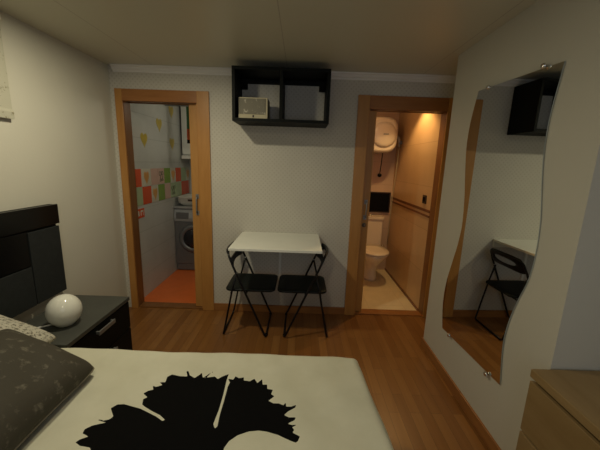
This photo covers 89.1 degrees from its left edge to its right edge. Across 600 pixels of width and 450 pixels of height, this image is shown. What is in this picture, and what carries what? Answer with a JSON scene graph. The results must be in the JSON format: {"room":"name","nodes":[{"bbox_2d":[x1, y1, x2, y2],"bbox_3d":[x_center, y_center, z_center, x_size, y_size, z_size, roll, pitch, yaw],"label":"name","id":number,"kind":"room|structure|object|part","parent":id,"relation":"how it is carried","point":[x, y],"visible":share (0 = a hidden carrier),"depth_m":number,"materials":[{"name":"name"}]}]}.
{"room":"studio apartment","nodes":[
{"label":"studio apartment","id":0,"kind":"room"},
{"bbox_2d":[0,11,127,322],"bbox_3d":[-1.838,0.161,0.740,0.120,2.350,4.770,2,11,0],"label":"wall","id":1,"kind":"structure","parent":0,"point":[58,148],"depth_m":2.30,"materials":[{"name":"white paint"}]},
{"bbox_2d":[0,16,14,118],"bbox_3d":[-1.727,-0.837,1.358,0.033,0.580,0.877,2,11,0],"label":"window blind","id":2,"kind":"object","parent":1,"relation":"attached to","point":[6,111],"visible":1,"depth_m":1.78,"materials":[{"name":"fabric"}]},
{"bbox_2d":[130,104,189,296],"bbox_3d":[-1.759,-0.474,3.901,0.108,2.350,1.680,2,11,0],"label":"wall","id":3,"kind":"structure","parent":0,"point":[162,175],"depth_m":3.68,"materials":[{"name":"white tile"}]},
{"bbox_2d":[189,159,191,193],"bbox_3d":[-1.025,-0.625,4.775,1.570,2.350,0.100,2,11,0],"label":"wall","id":4,"kind":"structure","parent":0,"point":[189,159],"depth_m":4.70,"materials":[{"name":"white tile"}]},
{"bbox_2d":[181,106,190,158],"bbox_3d":[-1.462,-1.350,4.399,0.395,0.790,0.345,2,11,0],"label":"upper cabinet","id":5,"kind":"object","parent":4,"relation":"attached to","point":[185,146],"visible":0.23,"depth_m":4.28,"materials":[{"name":"white wood"}]},
{"bbox_2d":[0,0,538,74],"bbox_3d":[-0.028,-0.980,0.501,3.620,0.100,4.770,2,11,0],"label":"ceiling","id":6,"kind":"structure","parent":0,"point":[429,37],"depth_m":1.90,"materials":[{"name":"white paint"}]},
{"bbox_2d":[108,65,454,306],"bbox_3d":[-0.068,-0.241,3.032,3.640,2.350,0.100,2,11,0],"label":"wall","id":7,"kind":"structure","parent":0,"point":[264,178],"depth_m":2.93,"materials":[{"name":"paint"}]},
{"bbox_2d":[114,88,213,309],"bbox_3d":[-1.296,-0.186,3.045,0.860,2.155,0.128,2,11,0],"label":"trim","id":8,"kind":"structure","parent":7,"relation":"attached to","point":[124,98],"depth_m":2.94,"materials":[{"name":"brown wood"}]},
{"bbox_2d":[139,302,202,308],"bbox_3d":[-1.354,0.861,3.266,0.695,0.012,0.110,2,11,0],"label":"threshold","id":9,"kind":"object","parent":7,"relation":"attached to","point":[144,304],"depth_m":3.25,"materials":[{"name":"brown wood"}]},
{"bbox_2d":[189,104,201,305],"bbox_3d":[-0.689,-0.119,3.047,0.772,2.036,0.082,2,11,0],"label":"door","id":10,"kind":"structure","parent":7,"relation":"in","point":[192,107],"depth_m":3.02,"materials":[{"name":"brown wood"}]},
{"bbox_3d":[-1.018,-0.198,3.013,0.032,0.210,0.044,2,11,0],"label":"handle","id":11,"kind":"part","parent":10,"relation":"part of","materials":[{"name":"metal"}]},
{"bbox_2d":[228,231,322,279],"bbox_3d":[-0.203,0.381,2.788,0.754,0.498,0.624,2,11,0],"label":"table","id":12,"kind":"object","parent":7,"relation":"attached to","point":[246,241],"visible":0.94,"depth_m":2.65,"materials":[{"name":"white laminate"}]},
{"bbox_2d":[214,303,343,314],"bbox_3d":[-0.218,0.879,3.201,1.365,0.078,0.014,2,11,0],"label":"baseboard","id":13,"kind":"structure","parent":7,"relation":"attached to","point":[217,306],"depth_m":3.19,"materials":[{"name":"brown wood"}]},
{"bbox_2d":[232,65,330,127],"bbox_3d":[-0.155,-1.092,2.647,0.803,0.424,0.319,2,11,0],"label":"wall shelf","id":14,"kind":"object","parent":7,"relation":"attached to","point":[242,76],"visible":1,"depth_m":2.56,"materials":[{"name":"black laminate"}]},
{"bbox_3d":[-0.543,-1.105,2.646,0.025,0.374,0.319,2,11,0],"label":"panel","id":15,"kind":"part","parent":14,"relation":"part of","materials":[{"name":"black laminate"}]},
{"bbox_2d":[238,97,269,118],"bbox_3d":[-0.395,-0.997,2.643,0.245,0.172,0.188,2,11,0],"label":"storage box","id":16,"kind":"object","parent":14,"relation":"on","point":[248,107],"visible":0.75,"depth_m":2.56,"materials":[{"name":"beige plastic"}]},
{"bbox_2d":[239,98,264,114],"bbox_3d":[-0.399,-0.995,2.558,0.217,0.125,0.006,2,11,0],"label":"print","id":17,"kind":"object","parent":16,"relation":"on","point":[247,106],"depth_m":2.56},
{"bbox_3d":[-0.343,-1.294,2.760,0.364,0.037,0.018,2,11,0],"label":"rail","id":18,"kind":"part","parent":14,"relation":"part of","materials":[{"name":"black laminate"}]},
{"bbox_3d":[-0.161,-0.897,2.686,0.803,0.025,0.319,2,11,0],"label":"panel","id":19,"kind":"part","parent":14,"relation":"part of","materials":[{"name":"black laminate"}]},
{"bbox_3d":[-0.148,-1.288,2.607,0.803,0.025,0.319,2,11,0],"label":"panel","id":20,"kind":"part","parent":14,"relation":"part of","materials":[{"name":"black laminate"}]},
{"bbox_3d":[0.048,-1.281,2.761,0.361,0.037,0.018,2,11,0],"label":"rail","id":21,"kind":"part","parent":14,"relation":"part of","materials":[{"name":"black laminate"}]},
{"bbox_3d":[0.234,-1.079,2.647,0.025,0.374,0.319,2,11,0],"label":"panel","id":22,"kind":"part","parent":14,"relation":"part of","materials":[{"name":"black laminate"}]},
{"bbox_2d":[110,64,455,82],"bbox_3d":[-0.023,-1.351,2.729,3.325,0.052,0.055,2,11,0],"label":"trim","id":23,"kind":"structure","parent":7,"relation":"attached to","point":[136,68],"depth_m":2.72,"materials":[{"name":"white paint"}]},
{"bbox_2d":[355,111,376,310],"bbox_3d":[0.282,-0.085,3.049,0.810,2.031,0.082,2,11,0],"label":"door","id":24,"kind":"structure","parent":7,"relation":"in","point":[372,123],"depth_m":3.03,"materials":[{"name":"brown wood"}]},
{"bbox_3d":[0.651,-0.147,3.015,0.032,0.200,0.044,2,11,0],"label":"handle","id":25,"kind":"part","parent":24,"relation":"part of","materials":[{"name":"metal"}]},
{"bbox_2d":[355,309,421,315],"bbox_3d":[0.930,0.937,3.271,0.735,0.012,0.110,2,11,0],"label":"trim","id":26,"kind":"structure","parent":7,"relation":"attached to","point":[363,311],"depth_m":3.25,"materials":[{"name":"brown wood"}]},
{"bbox_2d":[344,95,452,316],"bbox_3d":[0.963,-0.118,3.048,0.930,2.170,0.128,2,11,0],"label":"trim","id":27,"kind":"structure","parent":7,"relation":"attached to","point":[366,103],"depth_m":2.93,"materials":[{"name":"brown wood"}]},
{"bbox_2d":[129,269,488,449],"bbox_3d":[-0.105,1.254,1.809,3.620,0.101,6.450,2,11,0],"label":"floor","id":28,"kind":"structure","parent":0,"point":[417,409],"depth_m":2.66,"materials":[{"name":"brown wood"}]},
{"bbox_2d":[0,204,66,318],"bbox_3d":[-1.768,0.680,1.083,0.052,1.203,2.438,2,11,0],"label":"headboard","id":29,"kind":"object","parent":28,"relation":"on","point":[32,272],"visible":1,"depth_m":1.95,"materials":[{"name":"black laminate"}]},
{"bbox_3d":[-1.745,0.456,1.716,0.019,0.263,0.568,2,11,0],"label":"inset panel","id":30,"kind":"part","parent":29,"relation":"part of","materials":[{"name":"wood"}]},
{"bbox_3d":[-1.740,0.265,2.103,0.019,0.485,0.253,2,11,0],"label":"inset panel","id":31,"kind":"part","parent":29,"relation":"part of","materials":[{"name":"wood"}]},
{"bbox_2d":[25,295,132,349],"bbox_3d":[-1.516,0.848,2.069,0.450,0.500,0.637,2,11,0],"label":"nightstand","id":32,"kind":"object","parent":28,"relation":"on","point":[104,321],"visible":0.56,"depth_m":2.06,"materials":[{"name":"black laminate"}]},
{"bbox_2d":[38,294,82,327],"bbox_3d":[-1.553,0.525,1.903,0.349,0.194,0.189,2,11,0],"label":"globe lamp","id":33,"kind":"object","parent":32,"relation":"on","point":[63,310],"visible":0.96,"depth_m":1.85,"materials":[{"name":"white glass"}]},
{"bbox_3d":[-1.324,0.748,2.048,0.019,0.207,0.621,2,11,0],"label":"drawer","id":34,"kind":"part","parent":32,"relation":"part of","materials":[{"name":"black laminate"}]},
{"bbox_3d":[-1.299,0.681,2.043,0.027,0.028,0.170,2,11,0],"label":"handle","id":35,"kind":"part","parent":32,"relation":"part of","materials":[{"name":"metal"}]},
{"bbox_3d":[-1.332,0.964,2.091,0.019,0.217,0.621,2,11,0],"label":"drawer","id":36,"kind":"part","parent":32,"relation":"part of","materials":[{"name":"black laminate"}]},
{"bbox_2d":[174,204,194,269],"bbox_3d":[-1.432,0.145,4.497,0.600,0.900,0.663,2,11,0],"label":"washing machine","id":37,"kind":"object","parent":28,"relation":"on","point":[183,215],"visible":0.34,"depth_m":4.19,"materials":[{"name":"silver metal"}]},
{"bbox_3d":[-1.604,-0.127,4.157,0.170,0.090,0.014,2,11,0],"label":"detergent drawer","id":38,"kind":"part","parent":37,"relation":"part of","materials":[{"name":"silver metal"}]},
{"bbox_2d":[174,204,191,208],"bbox_3d":[-1.417,-0.289,4.439,0.600,0.027,0.605,2,11,0],"label":"countertop","id":39,"kind":"structure","parent":37,"relation":"on","point":[180,206],"depth_m":4.15,"materials":[{"name":"silver metal"}]},
{"bbox_3d":[-1.422,-0.123,4.174,0.586,0.167,0.042,2,11,0],"label":"control panel","id":40,"kind":"part","parent":37,"relation":"part of","materials":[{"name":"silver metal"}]},
{"bbox_2d":[177,194,191,205],"bbox_3d":[-1.418,-0.357,4.382,0.570,0.126,0.480,2,11,0],"label":"basin","id":41,"kind":"object","parent":37,"relation":"on","point":[186,199],"visible":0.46,"depth_m":4.17,"materials":[{"name":"white ceramic"}]},
{"bbox_3d":[-1.435,0.257,4.252,0.586,0.600,0.022,2,11,0],"label":"panel","id":42,"kind":"part","parent":37,"relation":"part of","materials":[{"name":"silver metal"}]},
{"bbox_3d":[-1.446,0.596,4.326,0.574,0.083,0.016,2,11,0],"label":"kick plate","id":43,"kind":"part","parent":37,"relation":"part of","materials":[{"name":"silver metal"}]},
{"bbox_3d":[-1.466,0.194,4.184,0.274,0.274,0.028,2,11,0],"label":"door glass","id":44,"kind":"part","parent":37,"relation":"part of","materials":[{"name":"black glass"}]},
{"bbox_2d":[16,348,393,449],"bbox_3d":[-0.657,1.068,1.029,2.215,0.536,1.434,2,11,0],"label":"bed","id":45,"kind":"object","parent":28,"relation":"on","point":[131,399],"visible":0.83,"depth_m":1.28,"materials":[{"name":"white fabric"}]},
{"bbox_2d":[0,315,55,342],"bbox_3d":[-1.482,0.553,1.364,0.402,0.192,0.495,2,11,0],"label":"pillow","id":46,"kind":"object","parent":45,"relation":"on","point":[5,322],"visible":0.41,"depth_m":1.53,"materials":[{"name":"white fabric"}]},
{"bbox_2d":[0,329,94,449],"bbox_3d":[-1.169,0.619,1.111,0.456,0.243,0.695,2,11,0],"label":"pillow","id":47,"kind":"object","parent":45,"relation":"on","point":[37,375],"visible":1,"depth_m":1.19,"materials":[{"name":"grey dark grey-brown patterned cotton fabric"}]},
{"bbox_2d":[223,241,277,336],"bbox_3d":[-0.454,0.571,2.877,0.468,0.794,0.475,2,11,0],"label":"folding chair","id":48,"kind":"object","parent":28,"relation":"on","point":[245,282],"visible":0.83,"depth_m":2.80,"materials":[{"name":"black paint"}]},
{"bbox_3d":[-0.620,0.659,2.895,0.144,0.601,0.429,2,11,0],"label":"leg frame","id":49,"kind":"part","parent":48,"relation":"part of","materials":[{"name":"black paint"}]},
{"bbox_3d":[-0.613,0.254,2.814,0.094,0.131,0.444,2,11,0],"label":"backrest","id":50,"kind":"part","parent":48,"relation":"part of","materials":[{"name":"black paint"}]},
{"bbox_3d":[-0.439,0.538,2.870,0.440,0.023,0.398,2,11,0],"label":"seat","id":51,"kind":"part","parent":48,"relation":"part of","materials":[{"name":"black plastic"}]},
{"bbox_2d":[277,243,328,336],"bbox_3d":[0.032,0.587,2.878,0.468,0.794,0.475,2,11,0],"label":"folding chair","id":52,"kind":"object","parent":28,"relation":"on","point":[306,284],"visible":0.92,"depth_m":2.79,"materials":[{"name":"black paint"}]},
{"bbox_3d":[0.019,0.553,2.871,0.440,0.023,0.398,2,11,0],"label":"seat","id":53,"kind":"part","parent":52,"relation":"part of","materials":[{"name":"black plastic"}]},
{"bbox_3d":[0.191,0.686,2.897,0.144,0.601,0.429,2,11,0],"label":"leg frame","id":54,"kind":"part","parent":52,"relation":"part of","materials":[{"name":"black paint"}]},
{"bbox_3d":[0.211,0.282,2.815,0.094,0.131,0.444,2,11,0],"label":"backrest","id":55,"kind":"part","parent":52,"relation":"part of","materials":[{"name":"black paint"}]},
{"bbox_2d":[364,215,388,280],"bbox_3d":[1.008,0.326,4.185,0.435,0.850,0.745,2,11,0],"label":"toilet","id":56,"kind":"object","parent":28,"relation":"on","point":[376,253],"visible":0.58,"depth_m":4.18,"materials":[{"name":"ceramic"}]},
{"bbox_3d":[0.979,0.552,4.202,0.370,0.398,0.650,2,11,0],"label":"bowl","id":57,"kind":"part","parent":56,"relation":"part of","materials":[{"name":"ceramic"}]},
{"bbox_3d":[1.000,-0.114,4.374,0.385,0.040,0.195,2,11,0],"label":"cistern lid","id":58,"kind":"part","parent":56,"relation":"part of","materials":[{"name":"ceramic"}]},
{"bbox_3d":[0.985,0.361,4.077,0.390,0.019,0.515,2,11,0],"label":"seat","id":59,"kind":"part","parent":56,"relation":"part of","materials":[{"name":"ceramic"}]},
{"bbox_3d":[0.986,0.334,4.072,0.392,0.029,0.520,2,11,0],"label":"lid","id":60,"kind":"part","parent":56,"relation":"part of","materials":[{"name":"ceramic"}]},
{"bbox_2d":[516,369,599,449],"bbox_3d":[1.252,1.056,0.993,0.523,0.700,0.821,2,11,0],"label":"dresser","id":61,"kind":"object","parent":28,"relation":"on","point":[562,407],"visible":1,"depth_m":1.22,"materials":[{"name":"brown wood"}]},
{"bbox_3d":[1.000,1.135,1.010,0.019,0.249,0.815,2,11,0],"label":"drawer","id":62,"kind":"part","parent":61,"relation":"part of","materials":[{"name":"brown wood"}]},
{"bbox_3d":[1.022,1.020,0.985,0.006,0.560,0.773,2,11,0],"label":"frame","id":63,"kind":"part","parent":61,"relation":"part of","materials":[{"name":"brown wood"}]},
{"bbox_2d":[369,112,399,269],"bbox_3d":[0.845,-0.498,4.456,1.175,2.350,0.100,2,11,0],"label":"wall","id":64,"kind":"structure","parent":0,"point":[384,183],"depth_m":4.36,"materials":[{"name":"tile"}]},
{"bbox_2d":[369,192,390,212],"bbox_3d":[1.115,-0.332,4.422,0.375,0.295,0.027,2,11,0],"label":"panel","id":65,"kind":"object","parent":64,"relation":"attached to","point":[379,201],"visible":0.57,"depth_m":4.42,"materials":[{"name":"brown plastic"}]},
{"bbox_2d":[374,117,397,153],"bbox_3d":[1.031,-1.176,4.029,0.420,0.440,0.462,2,11,0],"label":"water heater","id":66,"kind":"object","parent":64,"relation":"attached to","point":[386,131],"visible":0.72,"depth_m":3.82,"materials":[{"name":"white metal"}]},
{"bbox_2d":[377,153,382,176],"bbox_3d":[1.048,-0.781,3.979,0.054,0.310,0.054,2,11,0],"label":"pull cord","id":67,"kind":"object","parent":66,"relation":"hanging from","point":[379,173],"visible":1,"depth_m":3.98,"materials":[{"name":"black plastic"}]},
{"bbox_2d":[385,113,440,310],"bbox_3d":[1.375,-0.338,3.751,0.108,2.350,1.340,2,11,0],"label":"wall","id":68,"kind":"structure","parent":0,"point":[418,133],"depth_m":3.61,"materials":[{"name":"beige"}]},
{"bbox_2d":[387,136,401,242],"bbox_3d":[1.288,-0.438,4.268,0.086,1.538,0.258,2,11,0],"label":"shower hose","id":69,"kind":"object","parent":68,"relation":"attached to","point":[398,137],"visible":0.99,"depth_m":4.19,"materials":[{"name":"metal"}]},
{"bbox_2d":[422,195,426,203],"bbox_3d":[1.320,-0.273,3.244,0.016,0.090,0.090,2,11,0],"label":"switch plate","id":70,"kind":"object","parent":68,"relation":"attached to","point":[424,198],"visible":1,"depth_m":3.23,"materials":[{"name":"brown plastic"}]},
{"bbox_2d":[424,0,599,449],"bbox_3d":[1.430,0.048,1.849,0.630,2.350,1.240,2,11,0],"label":"wall","id":71,"kind":"structure","parent":0,"point":[554,324],"depth_m":1.39,"materials":[{"name":"white paint"}]},
{"bbox_2d":[420,337,500,449],"bbox_3d":[1.286,1.156,2.081,0.444,0.078,1.254,2,11,0],"label":"baseboard","id":72,"kind":"structure","parent":71,"relation":"attached to","point":[471,414],"depth_m":2.00,"materials":[{"name":"brown wood"}]},
{"bbox_2d":[442,61,565,384],"bbox_3d":[1.101,0.027,1.795,0.029,1.683,0.750,2,11,0],"label":"mirror","id":73,"kind":"object","parent":71,"relation":"attached to","point":[492,264],"visible":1,"depth_m":1.70,"materials":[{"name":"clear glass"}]},
{"bbox_3d":[1.103,0.027,1.795,0.003,1.656,0.750,2,11,-1],"label":"glass","id":74,"kind":"part","parent":73,"relation":"part of","materials":[{"name":"mirror"}]},
{"bbox_3d":[-0.194,-0.432,3.954,0.100,2.350,1.780,2,11,0],"label":"wall","id":75,"kind":"structure","parent":0,"visible":0},
{"bbox_2d":[165,105,188,106],"bbox_3d":[-0.935,-1.445,3.743,1.440,0.016,0.016,2,11,0],"label":"trim","id":76,"kind":"structure","parent":75,"relation":"attached to","point":[165,105],"depth_m":3.73,"materials":[{"name":"metal"}]},
{"bbox_2d":[186,106,189,142],"bbox_3d":[-1.336,-1.237,3.783,0.142,0.440,0.030,2,11,0],"label":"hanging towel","id":77,"kind":"object","parent":75,"relation":"hanging from","point":[187,108],"visible":0.32,"depth_m":3.79,"materials":[{"name":"fabric"}]}
]}

